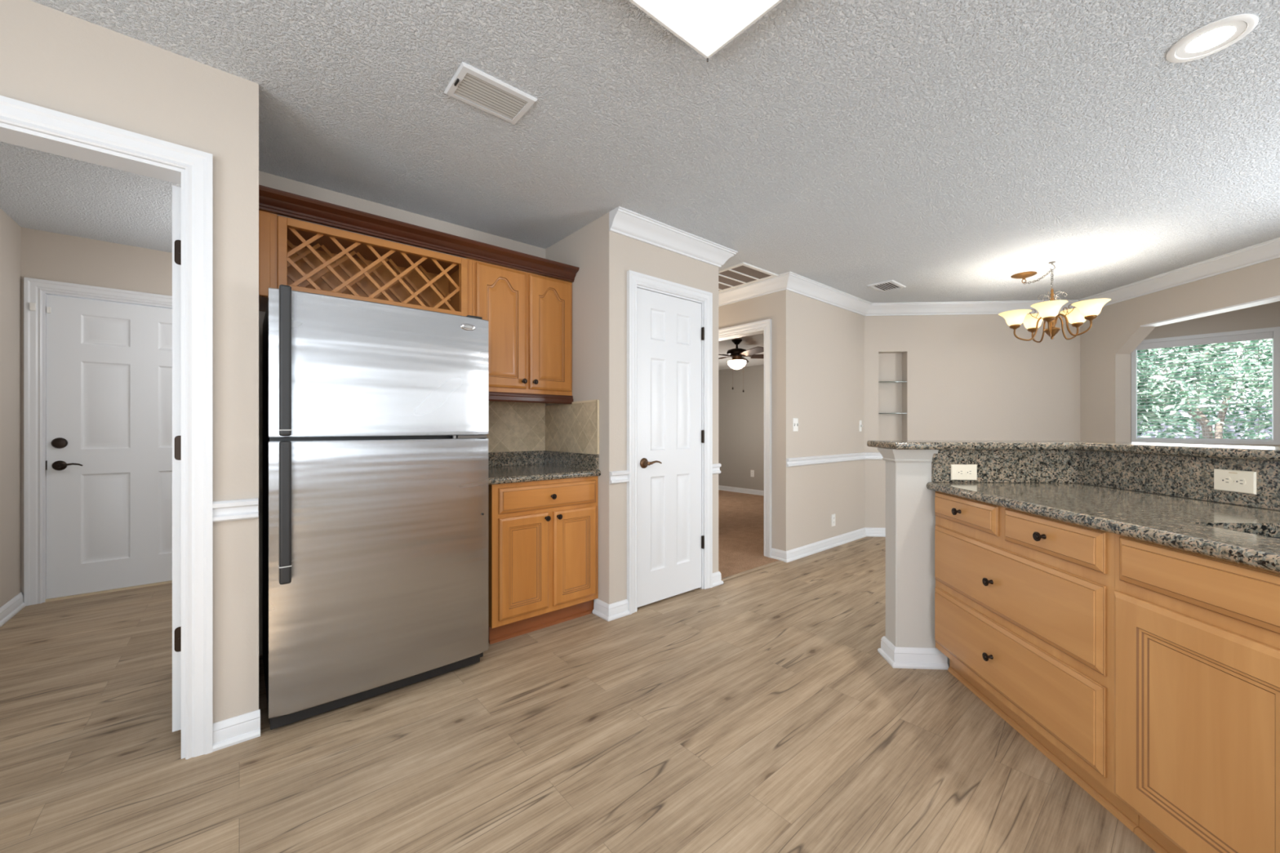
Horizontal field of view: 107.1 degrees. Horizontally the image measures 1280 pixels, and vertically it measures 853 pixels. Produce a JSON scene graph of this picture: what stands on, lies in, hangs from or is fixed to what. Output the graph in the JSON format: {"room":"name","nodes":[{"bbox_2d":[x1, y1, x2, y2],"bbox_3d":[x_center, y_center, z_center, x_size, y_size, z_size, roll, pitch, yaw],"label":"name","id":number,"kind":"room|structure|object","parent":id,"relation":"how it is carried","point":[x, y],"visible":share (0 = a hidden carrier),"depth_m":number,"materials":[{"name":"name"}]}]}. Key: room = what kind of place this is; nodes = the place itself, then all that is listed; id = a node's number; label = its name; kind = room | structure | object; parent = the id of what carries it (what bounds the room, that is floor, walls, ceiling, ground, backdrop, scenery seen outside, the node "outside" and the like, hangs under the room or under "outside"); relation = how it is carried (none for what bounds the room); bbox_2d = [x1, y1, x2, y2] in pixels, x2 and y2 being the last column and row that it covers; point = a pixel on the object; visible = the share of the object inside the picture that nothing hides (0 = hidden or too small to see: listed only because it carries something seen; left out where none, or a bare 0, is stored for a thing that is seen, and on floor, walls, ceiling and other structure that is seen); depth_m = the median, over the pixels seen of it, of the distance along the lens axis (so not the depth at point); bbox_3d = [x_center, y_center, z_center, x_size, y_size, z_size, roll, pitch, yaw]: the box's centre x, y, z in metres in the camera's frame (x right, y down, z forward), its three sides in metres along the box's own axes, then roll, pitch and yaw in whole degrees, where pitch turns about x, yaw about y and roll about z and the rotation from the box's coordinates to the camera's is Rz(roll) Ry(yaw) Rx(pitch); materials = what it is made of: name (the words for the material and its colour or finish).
{"room":"kitchen","nodes":[
{"label":"kitchen","id":0,"kind":"room"},
{"bbox_2d":[0,208,21,607],"bbox_3d":[-3.225,-0.070,2.048,0.128,2.440,2.505,0,0,-40],"label":"wall","id":1,"kind":"structure","parent":0,"point":[10,230],"depth_m":2.90,"materials":[{"name":"paint"}]},
{"bbox_2d":[0,591,26,627],"bbox_3d":[-3.174,1.105,2.107,0.026,0.090,2.480,0,0,-40],"label":"baseboard","id":2,"kind":"structure","parent":1,"relation":"attached to","point":[16,604],"depth_m":2.88,"materials":[{"name":"white paint"}]},
{"bbox_2d":[21,226,172,592],"bbox_3d":[-3.277,-0.070,3.712,3.800,2.440,0.100,0,0,-40],"label":"wall","id":3,"kind":"structure","parent":0,"point":[45,255],"depth_m":3.22,"materials":[{"name":"paint"}]},
{"bbox_2d":[23,276,172,606],"bbox_3d":[-3.591,0.092,3.429,1.065,2.115,0.126,0,0,-40],"label":"trim","id":4,"kind":"structure","parent":3,"relation":"attached to","point":[36,291],"depth_m":3.08,"materials":[{"name":"white paint"}]},
{"bbox_2d":[44,580,172,602],"bbox_3d":[-3.599,1.143,3.438,0.925,0.014,0.100,0,0,-40],"label":"trim","id":5,"kind":"structure","parent":3,"relation":"attached to","point":[170,581],"depth_m":3.29,"materials":[{"name":"brown wood"}]},
{"bbox_2d":[45,294,172,599],"bbox_3d":[-3.576,0.128,3.402,0.913,2.012,0.103,0,0,-40],"label":"door","id":6,"kind":"structure","parent":3,"relation":"in","point":[108,462],"depth_m":3.30,"materials":[{"name":"white paint"}]},
{"bbox_2d":[29,302,51,313],"bbox_3d":[-3.914,-0.780,3.089,0.024,0.050,0.094,0,0,18],"label":"sensor","id":7,"kind":"object","parent":6,"relation":"attached to","point":[32,305],"visible":1,"depth_m":3.06,"materials":[{"name":"white plastic"}]},
{"bbox_2d":[0,0,258,723],"bbox_3d":[-2.146,-0.070,1.245,1.776,2.440,0.115,0,0,-40],"label":"wall","id":8,"kind":"structure","parent":0,"point":[51,58],"depth_m":1.71,"materials":[{"name":"paint"}]},
{"bbox_2d":[0,95,213,759],"bbox_3d":[-1.946,0.091,1.398,1.018,2.117,0.141,0,0,-40],"label":"trim","id":9,"kind":"structure","parent":8,"relation":"attached to","point":[24,124],"depth_m":1.65,"materials":[{"name":"white paint"}]},
{"bbox_2d":[172,185,181,732],"bbox_3d":[-1.930,0.114,2.026,0.048,1.988,0.794,0,0,-40],"label":"door","id":10,"kind":"structure","parent":8,"relation":"in","point":[176,191],"depth_m":1.73,"materials":[{"name":"white paint"}]},
{"bbox_2d":[212,497,257,522],"bbox_3d":[-1.474,0.302,1.722,0.131,0.074,0.026,0,0,-40],"label":"trim","id":11,"kind":"structure","parent":8,"relation":"attached to","point":[244,508],"depth_m":1.72,"materials":[{"name":"white paint"}]},
{"bbox_2d":[212,709,260,751],"bbox_3d":[-1.472,1.105,1.724,0.137,0.090,0.026,0,0,-40],"label":"baseboard","id":12,"kind":"structure","parent":8,"relation":"attached to","point":[231,731],"depth_m":1.72,"materials":[{"name":"white paint"}]},
{"bbox_2d":[258,170,545,656],"bbox_3d":[-1.130,-0.070,2.683,1.855,2.440,0.765,0,0,-40],"label":"wall","id":13,"kind":"structure","parent":0,"point":[267,180],"depth_m":2.55,"materials":[{"name":"paint"}]},
{"bbox_2d":[258,209,471,315],"bbox_3d":[-1.440,-0.773,2.532,0.961,0.377,0.370,0,0,-40],"label":"wine rack cabinet","id":14,"kind":"object","parent":13,"relation":"attached to","point":[301,255],"visible":0.72,"depth_m":2.48,"materials":[{"name":"brown wood"}]},
{"bbox_2d":[258,184,579,282],"bbox_3d":[-1.045,-1.002,2.583,1.629,0.078,0.088,0,0,-40],"label":"crown molding","id":15,"kind":"structure","parent":14,"relation":"attached to","point":[271,200],"depth_m":2.42,"materials":[{"name":"brown wood"}]},
{"bbox_2d":[471,259,573,404],"bbox_3d":[-0.806,-0.558,3.045,0.668,0.808,0.409,0,0,-40],"label":"upper cabinet","id":16,"kind":"object","parent":13,"relation":"attached to","point":[528,315],"visible":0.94,"depth_m":2.91,"materials":[{"name":"brown wood"}]},
{"bbox_2d":[484,399,599,454],"bbox_3d":[-0.755,-0.014,2.917,0.759,0.362,0.671,0,0,-40],"label":"tile backsplash","id":17,"kind":"structure","parent":13,"relation":"attached to","point":[574,427],"depth_m":3.21,"materials":[{"name":"tile"}]},
{"bbox_2d":[626,270,712,614],"bbox_3d":[0.184,0.092,3.200,0.766,2.115,0.136,0,0,-40],"label":"trim","id":18,"kind":"structure","parent":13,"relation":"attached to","point":[635,280],"depth_m":3.02,"materials":[{"name":"white paint"}]},
{"bbox_2d":[0,536,1155,852],"bbox_3d":[1.801,1.180,2.051,9.800,0.060,12.000,0,0,-40],"label":"floor","id":19,"kind":"structure","parent":0,"point":[760,711],"depth_m":1.69,"materials":[{"name":"wood"}]},
{"bbox_2d":[262,284,488,729],"bbox_3d":[-1.267,0.310,2.272,0.838,1.680,0.795,0,0,-40],"label":"refrigerator","id":20,"kind":"object","parent":19,"relation":"on","point":[375,415],"visible":1,"depth_m":1.95,"materials":[{"name":"silver metal"}]},
{"bbox_2d":[488,475,598,644],"bbox_3d":[-0.713,0.725,2.928,0.678,0.850,0.705,0,0,-40],"label":"base cabinet","id":21,"kind":"object","parent":19,"relation":"on","point":[543,535],"visible":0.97,"depth_m":2.65,"materials":[{"name":"brown wood"}]},
{"bbox_2d":[488,450,600,484],"bbox_3d":[-0.750,0.233,2.912,0.755,0.132,0.688,0,0,-40],"label":"countertop","id":22,"kind":"structure","parent":21,"relation":"on","point":[509,467],"depth_m":2.99,"materials":[{"name":"stone"}]},
{"bbox_2d":[934,491,1138,832],"bbox_3d":[1.649,0.726,1.779,0.647,0.849,0.904,0,0,4],"label":"base cabinet","id":23,"kind":"object","parent":19,"relation":"on","point":[1024,602],"visible":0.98,"depth_m":1.62,"materials":[{"name":"brown wood"}]},
{"bbox_2d":[1114,533,1279,852],"bbox_3d":[1.609,0.726,0.865,0.616,0.849,0.923,0,0,3],"label":"base cabinet","id":24,"kind":"object","parent":19,"relation":"on","point":[1197,637],"visible":0.95,"depth_m":1.13,"materials":[{"name":"brown wood"}]},
{"bbox_2d":[926,481,1279,573],"bbox_3d":[1.605,0.281,0.478,0.677,0.037,3.551,0,0,3],"label":"countertop","id":25,"kind":"structure","parent":24,"relation":"on","point":[1237,534],"depth_m":1.43,"materials":[{"name":"stone"}]},
{"bbox_2d":[545,212,718,604],"bbox_3d":[-0.553,-0.070,4.040,1.000,2.440,2.320,0,0,-40],"label":"wall","id":26,"kind":"structure","parent":0,"point":[603,257],"depth_m":2.92,"materials":[{"name":"paint"}]},
{"bbox_2d":[592,598,629,622],"bbox_3d":[-0.177,1.105,2.914,0.170,0.090,0.166,0,0,-40],"label":"baseboard","id":27,"kind":"structure","parent":26,"relation":"attached to","point":[608,612],"depth_m":2.86,"materials":[{"name":"white paint"}]},
{"bbox_2d":[609,470,629,484],"bbox_3d":[-0.121,0.302,2.869,0.139,0.074,0.026,0,0,-40],"label":"trim","id":28,"kind":"structure","parent":26,"relation":"attached to","point":[615,477],"depth_m":2.86,"materials":[{"name":"white paint"}]},
{"bbox_2d":[637,288,704,607],"bbox_3d":[0.224,0.128,3.168,0.618,2.016,0.094,0,0,-40],"label":"door","id":29,"kind":"structure","parent":26,"relation":"in","point":[670,332],"depth_m":3.15,"materials":[{"name":"white paint"}]},
{"bbox_2d":[608,206,737,267],"bbox_3d":[-0.484,-1.234,4.035,1.098,0.112,2.418,0,0,-40],"label":"trim","id":30,"kind":"structure","parent":26,"relation":"attached to","point":[623,221],"depth_m":3.06,"materials":[{"name":"white paint"}]},
{"bbox_2d":[712,463,721,474],"bbox_3d":[0.548,0.302,3.436,0.100,0.074,0.026,0,0,-40],"label":"trim","id":31,"kind":"structure","parent":26,"relation":"attached to","point":[716,467],"depth_m":3.44,"materials":[{"name":"white paint"}]},
{"bbox_2d":[712,571,723,586],"bbox_3d":[0.551,1.105,3.452,0.128,0.090,0.046,0,0,-40],"label":"baseboard","id":32,"kind":"structure","parent":26,"relation":"attached to","point":[717,577],"depth_m":3.45,"materials":[{"name":"white paint"}]},
{"bbox_2d":[721,560,783,581],"bbox_3d":[0.896,1.147,3.784,0.880,0.007,0.045,0,0,-40],"label":"threshold","id":33,"kind":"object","parent":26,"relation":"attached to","point":[745,572],"depth_m":3.76,"materials":[{"name":"wood"}]},
{"bbox_2d":[0,0,1279,302],"bbox_3d":[1.801,-1.330,2.051,9.800,0.080,12.000,0,0,-40],"label":"ceiling","id":34,"kind":"structure","parent":0,"point":[943,150],"depth_m":2.06,"materials":[{"name":"white paint"}]},
{"bbox_2d":[444,61,537,124],"bbox_3d":[-0.577,-1.281,1.836,0.293,0.018,0.196,0,0,-40],"label":"ceiling vent","id":35,"kind":"object","parent":34,"relation":"in","point":[470,85],"visible":1,"depth_m":1.82,"materials":[{"name":"white metal"}]},
{"bbox_2d":[628,0,782,62],"bbox_3d":[0.155,-1.262,0.736,1.229,0.054,1.223,0,0,-40],"label":"ceiling light","id":36,"kind":"object","parent":34,"relation":"attached to","point":[707,26],"visible":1,"depth_m":1.44,"materials":[{"name":"frosted white acrylic diffuser"},{"name":"white painted metal"}]},
{"bbox_2d":[718,262,777,293],"bbox_3d":[0.743,-1.284,4.131,0.475,0.012,0.758,0,0,-40],"label":"ceiling vent","id":37,"kind":"object","parent":34,"relation":"in","point":[743,273],"visible":0.58,"depth_m":4.00,"materials":[{"name":"white metal"}]},
{"bbox_2d":[866,279,906,292],"bbox_3d":[2.247,-1.284,4.306,0.307,0.012,0.215,0,0,-40],"label":"ceiling vent","id":38,"kind":"object","parent":34,"relation":"in","point":[890,285],"visible":1,"depth_m":4.29,"materials":[{"name":"white metal"}]},
{"bbox_2d":[998,261,1111,342],"bbox_3d":[3.205,-0.988,3.675,0.639,0.604,0.652,0,0,-41],"label":"chandelier","id":39,"kind":"object","parent":34,"relation":"hanging from","point":[1088,309],"visible":1,"depth_m":3.68,"materials":[{"name":"white glass"}]},
{"bbox_2d":[1165,13,1258,62],"bbox_3d":[1.894,-1.287,1.571,0.196,0.006,0.196,0,0,-40],"label":"recessed light","id":40,"kind":"object","parent":34,"relation":"in","point":[1212,37],"visible":1,"depth_m":1.56,"materials":[{"name":"white plastic"}]},
{"bbox_2d":[718,364,764,490],"bbox_3d":[1.145,-0.070,6.672,3.225,2.440,3.900,0,0,-40],"label":"wall","id":41,"kind":"structure","parent":0,"point":[740,414],"depth_m":8.27,"materials":[{"name":"paint"}]},
{"bbox_2d":[718,484,764,495],"bbox_3d":[2.347,1.105,7.573,0.026,0.090,3.680,0,0,-40],"label":"baseboard","id":42,"kind":"structure","parent":41,"relation":"attached to","point":[758,492],"depth_m":8.25,"materials":[{"name":"white paint"}]},
{"bbox_2d":[751,470,754,476],"bbox_3d":[1.920,0.790,8.090,0.009,0.116,0.070,0,0,-40],"label":"wall outlet","id":43,"kind":"object","parent":41,"relation":"attached to","point":[752,471],"visible":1,"depth_m":8.08,"materials":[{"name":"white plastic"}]},
{"bbox_2d":[718,333,764,369],"bbox_3d":[1.180,-1.170,6.643,3.010,0.240,3.790,0,0,-40],"label":"ceiling","id":44,"kind":"structure","parent":0,"point":[748,342],"depth_m":6.20,"materials":[{"name":"white paint"}]},
{"bbox_2d":[718,338,764,392],"bbox_3d":[1.127,-0.735,5.674,1.207,0.630,1.218,0,0,-40],"label":"ceiling fan","id":45,"kind":"object","parent":44,"relation":"hanging from","point":[737,362],"visible":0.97,"depth_m":5.61,"materials":[{"name":"brown metal"}]},
{"bbox_2d":[718,489,778,578],"bbox_3d":[0.824,1.146,6.289,4.010,0.008,3.870,0,0,-40],"label":"floor","id":46,"kind":"structure","parent":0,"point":[740,515],"depth_m":5.13,"materials":[{"name":"brown carpet"}]},
{"bbox_2d":[718,289,793,551],"bbox_3d":[0.543,-0.070,4.970,0.115,2.440,2.320,0,0,-40],"label":"wall","id":47,"kind":"structure","parent":0,"point":[778,307],"depth_m":4.11,"materials":[{"name":"paint"}]},
{"bbox_2d":[793,292,864,548],"bbox_3d":[1.815,-0.070,4.606,1.355,2.440,0.120,0,0,-40],"label":"wall","id":48,"kind":"structure","parent":0,"point":[828,340],"depth_m":4.48,"materials":[{"name":"paint"}]},
{"bbox_2d":[718,319,771,557],"bbox_3d":[0.885,0.100,4.546,0.141,2.100,0.948,0,0,-40],"label":"door frame","id":49,"kind":"structure","parent":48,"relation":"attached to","point":[764,326],"depth_m":4.17,"materials":[{"name":"white paint"}]},
{"bbox_2d":[792,417,799,431],"bbox_3d":[1.367,-0.023,4.134,0.074,0.116,0.019,0,0,-40],"label":"light switch","id":50,"kind":"object","parent":48,"relation":"attached to","point":[795,420],"visible":1,"depth_m":4.13,"materials":[{"name":"white plastic"}]},
{"bbox_2d":[769,527,885,562],"bbox_3d":[2.813,1.105,4.652,3.473,0.090,0.817,0,0,-8],"label":"baseboard","id":51,"kind":"structure","parent":48,"relation":"attached to","point":[796,553],"depth_m":4.44,"materials":[{"name":"white paint"}]},
{"bbox_2d":[831,514,835,526],"bbox_3d":[1.871,0.898,4.567,0.070,0.116,0.009,0,0,-40],"label":"wall outlet","id":52,"kind":"object","parent":48,"relation":"attached to","point":[833,516],"visible":1,"depth_m":4.56,"materials":[{"name":"white plastic"}]},
{"bbox_2d":[786,452,883,466],"bbox_3d":[2.865,0.302,4.662,3.367,0.074,0.808,0,0,-8],"label":"trim","id":53,"kind":"structure","parent":48,"relation":"attached to","point":[798,461],"depth_m":4.51,"materials":[{"name":"white paint"}]},
{"bbox_2d":[859,420,862,431],"bbox_3d":[2.307,-0.015,4.927,0.045,0.116,0.024,0,0,-40],"label":"dimmer switch","id":54,"kind":"object","parent":48,"relation":"attached to","point":[860,421],"visible":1,"depth_m":4.93,"materials":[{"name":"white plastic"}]},
{"bbox_2d":[864,313,1079,528],"bbox_3d":[3.505,-0.070,5.016,2.345,2.440,0.160,0,0,4],"label":"wall","id":55,"kind":"structure","parent":0,"point":[968,377],"depth_m":4.95,"materials":[{"name":"paint"}]},
{"bbox_2d":[878,381,906,382],"bbox_3d":[2.672,-0.482,5.047,0.291,0.008,0.108,0,0,3],"label":"glass shelf","id":56,"kind":"object","parent":55,"relation":"attached to","point":[878,381],"visible":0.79,"depth_m":5.00,"materials":[{"name":"grey"}]},
{"bbox_2d":[878,413,906,413],"bbox_3d":[2.672,-0.148,5.047,0.291,0.008,0.108,0,0,3],"label":"glass shelf","id":57,"kind":"object","parent":55,"relation":"attached to","point":[878,413],"visible":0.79,"depth_m":4.99,"materials":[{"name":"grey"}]},
{"bbox_2d":[718,236,1279,442],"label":"crown molding","id":58,"kind":"structure","parent":55,"relation":"attached to","point":[1106,348],"depth_m":4.36,"materials":[{"name":"paint"}]},
{"bbox_2d":[1136,331,1273,440],"bbox_3d":[5.591,-0.384,4.722,0.044,1.011,0.875,0,0,-40],"label":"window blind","id":59,"kind":"object","parent":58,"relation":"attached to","point":[1269,335],"visible":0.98,"depth_m":4.68,"materials":[{"name":"white plastic"}]},
{"bbox_2d":[885,460,1279,666],"bbox_3d":[1.610,0.627,0.536,0.964,1.045,3.667,0,0,3],"label":"wall","id":60,"kind":"structure","parent":0,"point":[910,517],"depth_m":2.28,"materials":[{"name":"paint"}]},
{"bbox_2d":[877,448,938,462],"bbox_3d":[1.373,0.136,2.330,0.328,0.062,0.171,0,0,3],"label":"trim","id":61,"kind":"structure","parent":60,"relation":"attached to","point":[888,455],"depth_m":2.27,"materials":[{"name":"paint"}]},
{"bbox_2d":[877,635,948,670],"bbox_3d":[1.702,1.105,2.310,0.984,0.090,0.167,0,0,4],"label":"baseboard","id":62,"kind":"structure","parent":60,"relation":"attached to","point":[896,657],"depth_m":2.26,"materials":[{"name":"white paint"}]},
{"bbox_2d":[866,440,1279,461],"bbox_3d":[1.679,0.087,0.613,1.147,0.035,3.829,0,0,4],"label":"bar","id":63,"kind":"object","parent":60,"relation":"on","point":[1228,451],"visible":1,"depth_m":2.03,"materials":[{"name":"stone"}]},
{"bbox_2d":[931,449,1279,511],"bbox_3d":[1.626,0.183,0.477,0.672,0.156,3.552,0,0,4],"label":"backsplash","id":64,"kind":"structure","parent":60,"relation":"attached to","point":[1179,476],"depth_m":2.00,"materials":[{"name":"stone"}]},
{"bbox_2d":[951,464,977,479],"bbox_3d":[1.534,0.213,2.238,0.118,0.074,0.009,0,0,3],"label":"wall outlet","id":65,"kind":"object","parent":64,"relation":"attached to","point":[958,472],"visible":1,"depth_m":2.24,"materials":[{"name":"beige plastic"}]},
{"bbox_2d":[956,469,964,475],"bbox_3d":[1.514,0.213,2.237,0.031,0.025,0.003,0,0,4],"label":"receptacle","id":66,"kind":"object","parent":65,"relation":"attached to","point":[959,472],"depth_m":2.24,"materials":[{"name":"grey plastic"}]},
{"bbox_2d":[965,470,972,475],"bbox_3d":[1.554,0.213,2.234,0.031,0.025,0.003,0,0,4],"label":"receptacle","id":67,"kind":"object","parent":65,"relation":"attached to","point":[967,472],"depth_m":2.23,"materials":[{"name":"grey plastic"}]},
{"bbox_2d":[1213,468,1256,494],"bbox_3d":[2.008,0.182,1.599,0.009,0.074,0.118,0,0,3],"label":"wall outlet","id":68,"kind":"object","parent":64,"relation":"attached to","point":[1226,480],"visible":1,"depth_m":1.59,"materials":[{"name":"beige plastic"}]},
{"bbox_2d":[1220,476,1231,484],"bbox_3d":[2.007,0.182,1.619,0.003,0.025,0.031,0,0,3],"label":"receptacle","id":69,"kind":"object","parent":68,"relation":"attached to","point":[1224,480],"depth_m":1.62,"materials":[{"name":"grey plastic"}]},
{"bbox_2d":[1234,477,1245,485],"bbox_3d":[2.004,0.182,1.579,0.003,0.025,0.031,0,0,4],"label":"receptacle","id":70,"kind":"object","parent":68,"relation":"attached to","point":[1237,481],"depth_m":1.58,"materials":[{"name":"grey plastic"}]},
{"bbox_2d":[1130,301,1279,446],"bbox_3d":[5.118,-0.070,3.813,2.140,2.440,2.400,0,0,-40],"label":"wall","id":71,"kind":"structure","parent":0,"point":[1267,315],"depth_m":4.58,"materials":[{"name":"paint"}]},
{"bbox_2d":[1131,326,1279,444],"bbox_3d":[5.618,-0.383,4.744,0.134,1.085,0.949,0,0,-40],"label":"window","id":72,"kind":"structure","parent":71,"relation":"in","point":[1137,406],"depth_m":4.72,"materials":[{"name":"glass"}]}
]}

